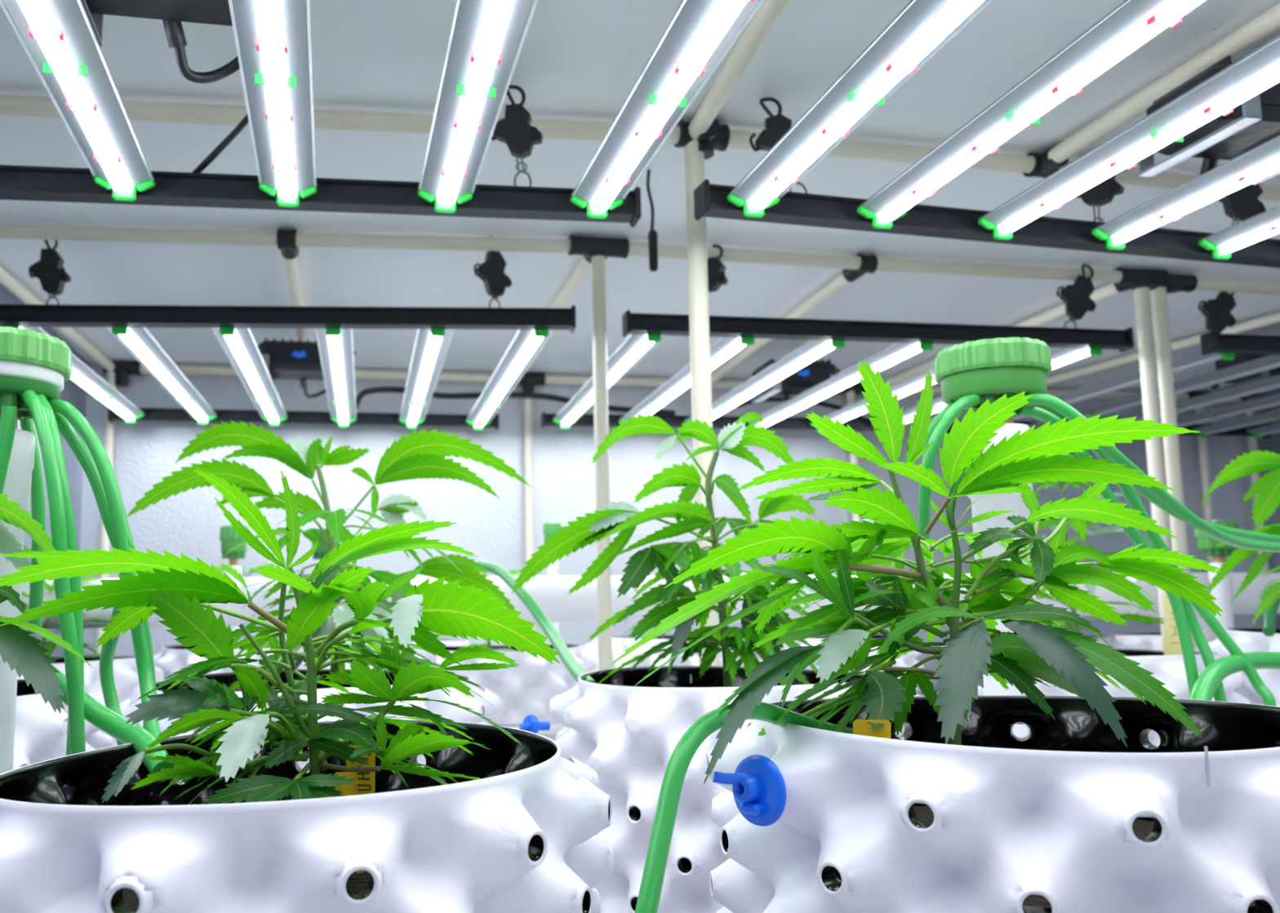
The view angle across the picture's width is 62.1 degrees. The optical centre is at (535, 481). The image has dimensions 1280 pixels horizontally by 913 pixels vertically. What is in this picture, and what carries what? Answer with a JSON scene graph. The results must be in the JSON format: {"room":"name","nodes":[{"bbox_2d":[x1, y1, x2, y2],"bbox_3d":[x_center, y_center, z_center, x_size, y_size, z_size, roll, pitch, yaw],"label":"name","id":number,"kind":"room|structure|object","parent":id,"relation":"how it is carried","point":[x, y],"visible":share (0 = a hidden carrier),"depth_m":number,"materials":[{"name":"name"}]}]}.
{"room":"indoor grow room","nodes":[
{"label":"indoor grow room","id":0,"kind":"room"},
{"bbox_2d":[0,284,87,657],"bbox_3d":[-0.886,0.240,0.545,0.020,1.772,4.920,1,-7,-10],"label":"wall","id":1,"kind":"structure","parent":0,"point":[73,393],"depth_m":2.87,"materials":[{"name":"white paint"}]},
{"bbox_2d":[0,0,1279,391],"bbox_3d":[1.022,-0.630,0.977,4.070,0.020,5.120,1,-7,-10],"label":"ceiling","id":2,"kind":"structure","parent":0,"point":[578,60],"depth_m":1.83,"materials":[{"name":"fabric"}]},
{"bbox_2d":[28,240,71,304],"bbox_3d":[-0.923,-0.395,2.009,0.079,0.156,0.025,-1,-7,1],"label":"rope ratchet","id":3,"kind":"object","parent":2,"relation":"hanging from","point":[51,273],"visible":0.83,"depth_m":2.00,"materials":[{"name":"black plastic"}]},
{"bbox_2d":[191,113,248,173],"bbox_3d":[-0.410,-0.467,1.405,0.149,0.136,0.050,-2,-7,8],"label":"power cable","id":4,"kind":"object","parent":2,"relation":"hanging from","point":[244,122],"visible":0.45,"depth_m":1.39,"materials":[{"name":"black plastic"}]},
{"bbox_2d":[491,84,542,186],"bbox_3d":[-0.028,-0.470,1.455,0.076,0.156,0.026,-1,-7,8],"label":"rope ratchet","id":5,"kind":"object","parent":2,"relation":"hanging from","point":[515,130],"visible":0.9,"depth_m":1.45,"materials":[{"name":"black plastic"}]},
{"bbox_2d":[0,0,764,227],"bbox_3d":[-0.329,-0.483,0.871,1.162,0.135,1.164,1,-7,-10],"label":"light","id":6,"kind":"object","parent":5,"relation":"hanging from","point":[62,39],"visible":1,"depth_m":1.15,"materials":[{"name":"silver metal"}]},
{"bbox_2d":[646,168,657,271],"bbox_3d":[0.193,-0.430,1.741,0.018,0.173,0.017,1,-7,-10],"label":"probe","id":7,"kind":"object","parent":2,"relation":"hanging from","point":[652,234],"visible":1,"depth_m":1.73,"materials":[{"name":"black plastic"}]},
{"bbox_2d":[749,97,808,193],"bbox_3d":[0.344,-0.468,1.499,0.079,0.155,0.031,-2,-7,12],"label":"rope ratchet","id":8,"kind":"object","parent":2,"relation":"hanging from","point":[776,126],"visible":0.62,"depth_m":1.49,"materials":[{"name":"black plastic"}]},
{"bbox_2d":[693,0,1279,268],"bbox_3d":[0.858,-0.473,1.057,1.124,0.135,1.210,1,-7,-10],"label":"light","id":9,"kind":"object","parent":8,"relation":"hanging from","point":[1229,110],"visible":1,"depth_m":1.30,"materials":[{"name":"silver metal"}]},
{"bbox_2d":[1054,369,1141,404],"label":"light","id":10,"kind":"object","parent":2,"relation":"hanging from","point":[1133,378],"depth_m":2.66,"materials":[{"name":"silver metal"}]},
{"bbox_2d":[1073,173,1124,222],"bbox_3d":[0.895,-0.452,1.689,0.025,0.156,0.085,6,-9,-42],"label":"rope ratchet","id":11,"kind":"object","parent":2,"relation":"hanging from","point":[1102,193],"visible":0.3,"depth_m":1.67,"materials":[{"name":"black plastic"}]},
{"bbox_2d":[1077,391,1142,418],"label":"light","id":12,"kind":"object","parent":2,"relation":"hanging from","point":[1135,399],"depth_m":2.91,"materials":[{"name":"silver metal"}]},
{"bbox_2d":[1217,183,1266,225],"bbox_3d":[1.153,-0.449,1.734,0.078,0.157,0.028,-1,-7,0],"label":"rope ratchet","id":13,"kind":"object","parent":2,"relation":"hanging from","point":[1242,204],"visible":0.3,"depth_m":1.72,"materials":[{"name":"black plastic"}]},
{"bbox_2d":[80,362,1269,696],"bbox_3d":[0.618,0.555,3.287,3.870,1.772,0.020,1,-7,-10],"label":"wall","id":14,"kind":"structure","parent":0,"point":[188,523],"depth_m":3.22,"materials":[{"name":"white paint"}]},
{"bbox_2d":[1253,391,1279,629],"bbox_3d":[2.949,0.280,1.196,0.020,1.772,4.920,1,-7,-10],"label":"wall","id":15,"kind":"structure","parent":0,"point":[1271,444],"depth_m":3.62,"materials":[{"name":"grey paint"}]},
{"bbox_3d":[1.040,1.159,0.762,4.070,0.040,5.120,1,-7,-10],"label":"floor","id":16,"kind":"structure","parent":0,"visible":0},
{"bbox_2d":[0,326,168,774],"bbox_3d":[-0.427,0.521,0.940,0.232,1.298,0.314,1,-7,-10],"label":"watering manifold","id":17,"kind":"object","parent":16,"relation":"on","point":[34,366],"visible":0.67,"depth_m":0.91,"materials":[{"name":"green plastic"}]},
{"bbox_2d":[50,663,173,782],"bbox_3d":[-0.348,0.196,0.873,0.160,0.089,0.046,-4,-8,29],"label":"hose","id":18,"kind":"object","parent":17,"relation":"attached to","point":[95,713],"visible":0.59,"depth_m":0.88,"materials":[{"name":"green"}]},
{"bbox_2d":[219,525,248,672],"bbox_3d":[-0.658,0.712,2.256,0.062,1.240,0.061,1,-7,-10],"label":"watering manifold","id":19,"kind":"object","parent":16,"relation":"on","point":[229,539],"visible":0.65,"depth_m":2.30,"materials":[{"name":"green plastic"}]},
{"bbox_2d":[311,527,341,669],"bbox_3d":[-0.382,0.683,1.889,0.056,1.203,0.056,1,-7,-10],"label":"watering manifold","id":20,"kind":"object","parent":16,"relation":"on","point":[320,552],"visible":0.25,"depth_m":1.93,"materials":[{"name":"green plastic"}]},
{"bbox_2d":[499,722,565,742],"bbox_3d":[-0.087,0.923,2.277,0.416,0.811,0.416,1,-7,-10],"label":"bucket","id":21,"kind":"object","parent":16,"relation":"on","point":[555,727],"visible":0.02,"depth_m":2.16,"materials":[{"name":"white plastic"}]},
{"bbox_2d":[411,644,597,725],"bbox_3d":[-0.091,0.443,2.337,0.452,0.153,0.444,1,-7,-10],"label":"pot","id":22,"kind":"object","parent":21,"relation":"on","point":[526,689],"visible":0.38,"depth_m":2.16,"materials":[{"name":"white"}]},
{"bbox_2d":[435,569,546,652],"bbox_3d":[-0.107,0.325,2.346,0.236,0.270,0.246,-3,-7,21],"label":"plant","id":23,"kind":"object","parent":22,"relation":"on","point":[487,646],"visible":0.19,"depth_m":2.35,"materials":[{"name":"green plant"}]},
{"bbox_2d":[542,521,561,644],"bbox_3d":[0.053,0.750,2.824,0.052,1.285,0.052,1,-7,-10],"label":"watering manifold","id":24,"kind":"object","parent":16,"relation":"on","point":[550,528],"visible":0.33,"depth_m":2.87,"materials":[{"name":"green"}]},
{"bbox_2d":[0,0,1279,671],"bbox_3d":[0.936,0.263,0.873,3.983,1.769,4.860,1,-7,-10],"label":"frame","id":25,"kind":"object","parent":16,"relation":"on","point":[700,138],"visible":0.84,"depth_m":2.01,"materials":[{"name":"beige metal"}]},
{"bbox_2d":[473,235,511,307],"bbox_3d":[-0.084,-0.399,2.047,0.078,0.156,0.025,3,-8,-27],"label":"rope ratchet","id":26,"kind":"object","parent":25,"relation":"hanging from","point":[491,272],"visible":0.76,"depth_m":2.04,"materials":[{"name":"black plastic"}]},
{"bbox_2d":[0,304,576,431],"bbox_3d":[-0.569,-0.285,2.494,1.123,0.135,1.174,1,-7,-10],"label":"light","id":27,"kind":"object","parent":26,"relation":"hanging from","point":[330,359],"visible":0.99,"depth_m":2.24,"materials":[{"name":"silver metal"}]},
{"bbox_2d":[706,244,728,293],"bbox_3d":[0.345,-0.397,2.101,0.082,0.157,0.035,-4,-8,27],"label":"rope ratchet","id":28,"kind":"object","parent":25,"relation":"hanging from","point":[717,277],"visible":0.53,"depth_m":2.09,"materials":[{"name":"black plastic"}]},
{"bbox_2d":[721,396,866,418],"bbox_3d":[0.823,-0.210,3.314,0.606,0.110,0.016,1,-7,-10],"label":"power cable","id":29,"kind":"object","parent":25,"relation":"hanging from","point":[746,402],"visible":0.38,"depth_m":3.30,"materials":[{"name":"black plastic"}]},
{"bbox_2d":[1056,263,1096,328],"bbox_3d":[1.151,-0.387,2.245,0.078,0.157,0.033,-2,-7,14],"label":"rope ratchet","id":30,"kind":"object","parent":25,"relation":"hanging from","point":[1077,300],"visible":0.95,"depth_m":2.24,"materials":[{"name":"black plastic"}]},
{"bbox_2d":[541,309,1134,432],"bbox_3d":[0.645,-0.275,2.679,1.136,0.135,1.124,1,-7,-10],"label":"light","id":31,"kind":"object","parent":30,"relation":"hanging from","point":[798,374],"visible":0.8,"depth_m":2.28,"materials":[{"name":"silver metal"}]},
{"bbox_2d":[355,386,675,415],"bbox_3d":[-0.058,-0.234,3.111,0.957,0.084,0.070,1,-7,-10],"label":"power cable","id":32,"kind":"object","parent":31,"relation":"attached to","point":[362,394],"visible":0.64,"depth_m":3.12,"materials":[{"name":"black plastic"}]},
{"bbox_2d":[1197,291,1236,333],"bbox_3d":[1.535,-0.376,2.372,0.086,0.157,0.035,-2,-7,10],"label":"rope ratchet","id":33,"kind":"object","parent":25,"relation":"hanging from","point":[1216,312],"visible":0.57,"depth_m":2.36,"materials":[{"name":"black plastic"}]},
{"bbox_2d":[1172,330,1279,439],"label":"light","id":34,"kind":"object","parent":33,"relation":"hanging from","point":[1248,366],"depth_m":2.71,"materials":[{"name":"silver metal"}]},
{"bbox_2d":[20,572,1279,670],"bbox_3d":[0.725,0.751,2.198,3.620,1.120,0.105,1,-7,-10],"label":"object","id":35,"kind":"object","parent":16,"relation":"on","point":[550,593],"visible":0.14,"depth_m":2.11,"materials":[{"name":"white plastic"}]},
{"bbox_2d":[918,337,1279,737],"bbox_3d":[0.737,0.523,1.152,0.770,1.322,0.168,3,-8,-27],"label":"watering manifold","id":36,"kind":"object","parent":16,"relation":"on","point":[970,374],"visible":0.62,"depth_m":1.08,"materials":[{"name":"green plastic"}]},
{"bbox_2d":[1188,652,1279,701],"bbox_3d":[0.764,0.633,1.151,0.290,0.879,0.103,4,-8,-35],"label":"hose","id":37,"kind":"object","parent":36,"relation":"attached to","point":[1206,684],"visible":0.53,"depth_m":1.15,"materials":[{"name":"green"}]},
{"bbox_2d":[1194,520,1239,639],"bbox_3d":[1.487,0.694,2.227,0.083,1.226,0.082,1,-7,-10],"label":"watering manifold","id":38,"kind":"object","parent":16,"relation":"on","point":[1223,592],"visible":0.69,"depth_m":2.27,"materials":[{"name":"green"}]},
{"bbox_3d":[-0.168,0.841,0.657,0.416,0.586,0.416,1,-7,-10],"label":"bucket","id":39,"kind":"object","parent":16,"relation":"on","visible":0},
{"bbox_2d":[0,720,613,912],"bbox_3d":[-0.173,0.370,0.713,0.456,0.371,0.457,-4,-8,28],"label":"pot","id":40,"kind":"object","parent":39,"relation":"on","point":[519,837],"visible":0.9,"depth_m":0.57,"materials":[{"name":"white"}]},
{"bbox_2d":[0,466,559,804],"bbox_3d":[-0.178,0.136,0.716,0.364,0.289,0.270,3,-8,-27],"label":"plant","id":41,"kind":"object","parent":40,"relation":"on","point":[174,588],"visible":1,"depth_m":0.70,"materials":[{"name":"green plant"}]},
{"bbox_2d":[332,772,355,796],"bbox_3d":[-0.129,0.228,0.697,0.019,0.070,0.001,1,-7,-10],"label":"plant tag","id":42,"kind":"object","parent":40,"relation":"in","point":[347,789],"visible":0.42,"depth_m":0.70,"materials":[{"name":"yellow plastic"}]},
{"bbox_2d":[346,746,375,873],"bbox_3d":[-0.121,0.227,0.732,0.020,0.086,0.003,0,-7,-7],"label":"plant tag","id":43,"kind":"object","parent":40,"relation":"in","point":[364,784],"visible":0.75,"depth_m":0.73,"materials":[{"name":"yellow plastic"}]},
{"bbox_3d":[0.364,0.831,0.698,0.416,0.605,0.416,1,-7,-10],"label":"bucket","id":44,"kind":"object","parent":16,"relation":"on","visible":0},
{"bbox_2d":[706,695,1279,912],"bbox_3d":[0.361,0.349,0.755,0.457,0.362,0.464,-4,-8,26],"label":"pot","id":45,"kind":"object","parent":44,"relation":"on","point":[1064,816],"visible":0.87,"depth_m":0.61,"materials":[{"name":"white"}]},
{"bbox_2d":[635,702,853,912],"bbox_3d":[0.163,0.206,0.708,0.299,0.120,0.026,6,-9,-42],"label":"hose","id":46,"kind":"object","parent":45,"relation":"in","point":[656,859],"visible":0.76,"depth_m":0.64,"materials":[{"name":"green"}]},
{"bbox_2d":[712,755,786,826],"bbox_3d":[0.139,0.198,0.679,0.046,0.044,0.036,-3,-7,18],"label":"plug","id":47,"kind":"object","parent":45,"relation":"attached to","point":[758,785],"visible":1,"depth_m":0.67,"materials":[{"name":"blue plastic"}]},
{"bbox_2d":[732,773,761,803],"bbox_3d":[0.134,0.196,0.673,0.012,0.018,0.018,4,-8,-35],"label":"valve nozzle","id":48,"kind":"object","parent":47,"relation":"attached to","point":[746,788],"depth_m":0.67,"materials":[{"name":"blue plastic"}]},
{"bbox_2d":[853,720,891,738],"bbox_3d":[0.223,0.197,0.697,0.025,0.076,0.001,-3,-7,17],"label":"plant tag","id":49,"kind":"object","parent":45,"relation":"in","point":[860,727],"visible":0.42,"depth_m":0.70,"materials":[{"name":"yellow plastic"}]},
{"bbox_2d":[598,360,1223,783],"bbox_3d":[0.287,0.084,0.747,0.315,0.352,0.419,-6,-9,39],"label":"plant","id":50,"kind":"object","parent":45,"relation":"on","point":[1061,658],"visible":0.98,"depth_m":0.75,"materials":[{"name":"green plant"}]},
{"bbox_3d":[0.236,0.885,1.140,0.416,0.606,0.416,1,-7,-10],"label":"bucket","id":51,"kind":"object","parent":16,"relation":"on","visible":0},
{"bbox_2d":[549,666,919,912],"bbox_3d":[0.234,0.402,1.197,0.434,0.362,0.432,-5,-8,34],"label":"pot","id":52,"kind":"object","parent":51,"relation":"on","point":[628,737],"visible":0.34,"depth_m":1.07,"materials":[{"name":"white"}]},
{"bbox_2d":[519,715,550,733],"bbox_3d":[0.000,0.267,1.152,0.036,0.024,0.022,2,-7,-20],"label":"plug","id":53,"kind":"object","parent":52,"relation":"attached to","point":[531,723],"visible":0.88,"depth_m":1.15,"materials":[{"name":"blue plastic"}]},
{"bbox_2d":[477,560,596,684],"bbox_3d":[0.003,0.193,1.510,0.047,0.182,0.503,2,-7,-18],"label":"hose","id":54,"kind":"object","parent":52,"relation":"on","point":[575,670],"visible":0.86,"depth_m":1.52,"materials":[{"name":"green"}]},
{"bbox_2d":[511,411,827,687],"bbox_3d":[0.148,0.118,1.218,0.372,0.397,0.280,1,-7,-10],"label":"plant","id":55,"kind":"object","parent":52,"relation":"on","point":[624,517],"visible":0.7,"depth_m":1.18,"materials":[{"name":"green plant"}]},
{"bbox_3d":[-0.274,0.907,1.251,0.416,0.600,0.416,1,-7,-10],"label":"bucket","id":56,"kind":"object","parent":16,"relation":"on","visible":0},
{"bbox_2d":[115,669,499,780],"bbox_3d":[-0.279,0.427,1.307,0.467,0.362,0.474,-1,-7,3],"label":"pot","id":57,"kind":"object","parent":56,"relation":"on","point":[478,705],"visible":0.09,"depth_m":1.24,"materials":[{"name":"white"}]},
{"bbox_2d":[126,420,532,691],"bbox_3d":[-0.243,0.130,1.292,0.405,0.412,0.356,-6,-9,37],"label":"plant","id":58,"kind":"object","parent":57,"relation":"on","point":[422,455],"visible":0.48,"depth_m":1.31,"materials":[{"name":"green plant"}]},
{"bbox_3d":[-0.749,0.904,1.170,0.416,0.596,0.416,1,-7,-10],"label":"bucket","id":59,"kind":"object","parent":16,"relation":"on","visible":0},
{"bbox_2d":[13,679,112,769],"bbox_3d":[-0.754,0.426,1.226,0.469,0.362,0.472,-2,-7,11],"label":"pot","id":60,"kind":"object","parent":59,"relation":"on","point":[40,733],"visible":0.16,"depth_m":1.18,"materials":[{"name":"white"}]},
{"bbox_2d":[0,493,91,713],"bbox_3d":[-0.596,0.154,1.104,0.713,0.337,0.331,-6,-9,37],"label":"plant","id":61,"kind":"object","parent":60,"relation":"in","point":[21,651],"visible":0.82,"depth_m":0.84,"materials":[{"name":"green plant"}]},
{"bbox_3d":[0.350,0.977,2.789,0.416,0.816,0.416,1,-7,-10],"label":"bucket","id":62,"kind":"object","parent":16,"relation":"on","visible":0},
{"bbox_2d":[582,635,743,671],"bbox_3d":[0.344,0.494,2.846,0.442,0.153,0.454,1,-7,-10],"label":"pot","id":63,"kind":"object","parent":62,"relation":"on","point":[619,647],"visible":0.16,"depth_m":2.69,"materials":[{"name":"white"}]},
{"bbox_2d":[631,626,693,639],"bbox_3d":[0.346,0.387,2.845,0.235,0.247,0.270,1,-7,-10],"label":"plant","id":64,"kind":"object","parent":63,"relation":"on","point":[633,630],"visible":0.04,"depth_m":2.84,"materials":[{"name":"green plant"}]},
{"bbox_3d":[0.931,0.842,1.708,0.416,0.814,0.416,1,-7,-10],"label":"bucket","id":65,"kind":"object","parent":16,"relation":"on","visible":0},
{"bbox_2d":[977,648,1249,746],"bbox_3d":[0.925,0.360,1.764,0.454,0.153,0.440,1,-7,-10],"label":"pot","id":66,"kind":"object","parent":65,"relation":"on","point":[1170,670],"visible":0.04,"depth_m":1.59,"materials":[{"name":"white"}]},
{"bbox_2d":[1032,480,1203,633],"bbox_3d":[0.925,0.179,1.783,0.334,0.398,0.301,-4,-8,25],"label":"plant","id":67,"kind":"object","parent":66,"relation":"on","point":[1054,523],"visible":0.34,"depth_m":1.76,"materials":[{"name":"green plant"}]},
{"bbox_2d":[1164,591,1182,655],"bbox_3d":[0.981,0.237,1.617,0.036,0.149,0.002,-5,-8,31],"label":"plant tag","id":68,"kind":"object","parent":66,"relation":"in","point":[1171,642],"visible":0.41,"depth_m":1.62,"materials":[{"name":"yellow plastic"}]},
{"bbox_3d":[1.353,0.815,1.650,0.416,0.846,0.416,1,-7,-10],"label":"bucket","id":69,"kind":"object","parent":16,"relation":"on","visible":0},
{"bbox_2d":[1208,628,1279,706],"bbox_3d":[1.350,0.317,1.709,0.446,0.153,0.449,1,-7,-10],"label":"pot","id":70,"kind":"object","parent":69,"relation":"on","point":[1248,640],"visible":0.27,"depth_m":1.70,"materials":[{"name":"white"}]},
{"bbox_2d":[1200,449,1279,626],"bbox_3d":[1.215,0.153,1.687,0.596,0.360,0.286,1,-7,-15],"label":"plant","id":71,"kind":"object","parent":70,"relation":"on","point":[1268,486],"visible":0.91,"depth_m":1.54,"materials":[{"name":"green plant"}]},
{"bbox_2d":[1262,598,1279,636],"bbox_3d":[1.157,0.211,1.661,0.018,0.064,0.107,-7,-9,41],"label":"hose","id":72,"kind":"object","parent":70,"relation":"on","point":[1269,616],"visible":0.77,"depth_m":1.64,"materials":[{"name":"green"}]},
{"bbox_3d":[-0.712,0.959,2.527,0.416,0.811,0.416,1,-7,-10],"label":"bucket","id":73,"kind":"object","parent":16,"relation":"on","visible":0},
{"bbox_2d":[153,644,306,680],"bbox_3d":[-0.716,0.479,2.583,0.459,0.153,0.464,1,-7,-10],"label":"pot","id":74,"kind":"object","parent":73,"relation":"on","point":[171,659],"visible":0.1,"depth_m":2.43,"materials":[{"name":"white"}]},
{"bbox_2d":[183,563,286,650],"bbox_3d":[-0.708,0.349,2.596,0.291,0.293,0.276,1,-7,-10],"label":"plant","id":75,"kind":"object","parent":74,"relation":"on","point":[248,569],"visible":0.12,"depth_m":2.61,"materials":[{"name":"green plant"}]},
{"bbox_3d":[0.815,0.975,2.789,0.416,0.811,0.416,1,-7,-10],"label":"bucket","id":76,"kind":"object","parent":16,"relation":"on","visible":0},
{"bbox_2d":[753,635,923,693],"bbox_3d":[0.811,0.495,2.849,0.447,0.153,0.449,1,-7,-10],"label":"pot","id":77,"kind":"object","parent":76,"relation":"on","point":[908,660],"visible":0.05,"depth_m":2.70,"materials":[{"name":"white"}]},
{"bbox_2d":[807,570,878,639],"bbox_3d":[0.808,0.373,2.849,0.238,0.275,0.251,-3,-7,19],"label":"plant","id":78,"kind":"object","parent":77,"relation":"on","point":[836,572],"visible":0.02,"depth_m":2.84,"materials":[{"name":"green plant"}]},
{"bbox_3d":[-0.368,0.994,2.848,0.416,0.811,0.416,1,-7,-10],"label":"bucket","id":79,"kind":"object","parent":16,"relation":"on","visible":0},
{"bbox_2d":[345,639,470,671],"bbox_3d":[-0.371,0.514,2.905,0.446,0.153,0.450,1,-7,-10],"label":"pot","id":80,"kind":"object","parent":79,"relation":"on","point":[447,642],"visible":0.06,"depth_m":2.82,"materials":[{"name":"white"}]},
{"bbox_3d":[1.273,0.951,2.630,0.416,0.811,0.416,1,-7,-10],"label":"bucket","id":81,"kind":"object","parent":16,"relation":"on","visible":0},
{"bbox_2d":[940,635,1131,649],"bbox_3d":[1.269,0.471,2.689,0.440,0.153,0.454,1,-7,-10],"label":"pot","id":82,"kind":"object","parent":81,"relation":"on","point":[1111,640],"visible":0.03,"depth_m":2.55,"materials":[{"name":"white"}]},
{"bbox_2d":[1046,621,1087,631],"bbox_3d":[1.271,0.348,2.693,0.265,0.280,0.237,-6,-9,37],"label":"plant","id":83,"kind":"object","parent":82,"relation":"on","point":[1069,624],"visible":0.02,"depth_m":2.58,"materials":[{"name":"green plant"}]},
{"bbox_3d":[1.712,0.953,2.680,0.416,0.811,0.416,1,-7,-10],"label":"bucket","id":84,"kind":"object","parent":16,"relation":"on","visible":0},
{"bbox_2d":[1108,632,1197,652],"bbox_3d":[1.709,0.473,2.738,0.440,0.153,0.454,1,-7,-10],"label":"pot","id":85,"kind":"object","parent":84,"relation":"on","point":[1146,642],"visible":0.09,"depth_m":2.68,"materials":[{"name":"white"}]},
{"bbox_2d":[1129,571,1204,627],"bbox_3d":[1.699,0.364,2.758,0.258,0.254,0.254,-5,-8,32],"label":"plant","id":86,"kind":"object","parent":85,"relation":"on","point":[1147,623],"visible":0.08,"depth_m":2.76,"materials":[{"name":"green plant"}]},
{"bbox_3d":[-0.913,0.882,1.876,0.416,0.811,0.416,1,-7,-10],"label":"bucket","id":87,"kind":"object","parent":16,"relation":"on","visible":0},
{"bbox_2d":[17,656,164,746],"bbox_3d":[-0.916,0.402,1.932,0.450,0.153,0.444,1,-7,-10],"label":"pot","id":88,"kind":"object","parent":87,"relation":"on","point":[125,669],"visible":0.16,"depth_m":1.86,"materials":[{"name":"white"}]},
{"bbox_2d":[28,577,119,660],"bbox_3d":[-0.902,0.293,1.956,0.338,0.255,0.275,1,-7,-10],"label":"plant","id":89,"kind":"object","parent":88,"relation":"on","point":[51,646],"visible":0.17,"depth_m":1.94,"materials":[{"name":"green plant"}]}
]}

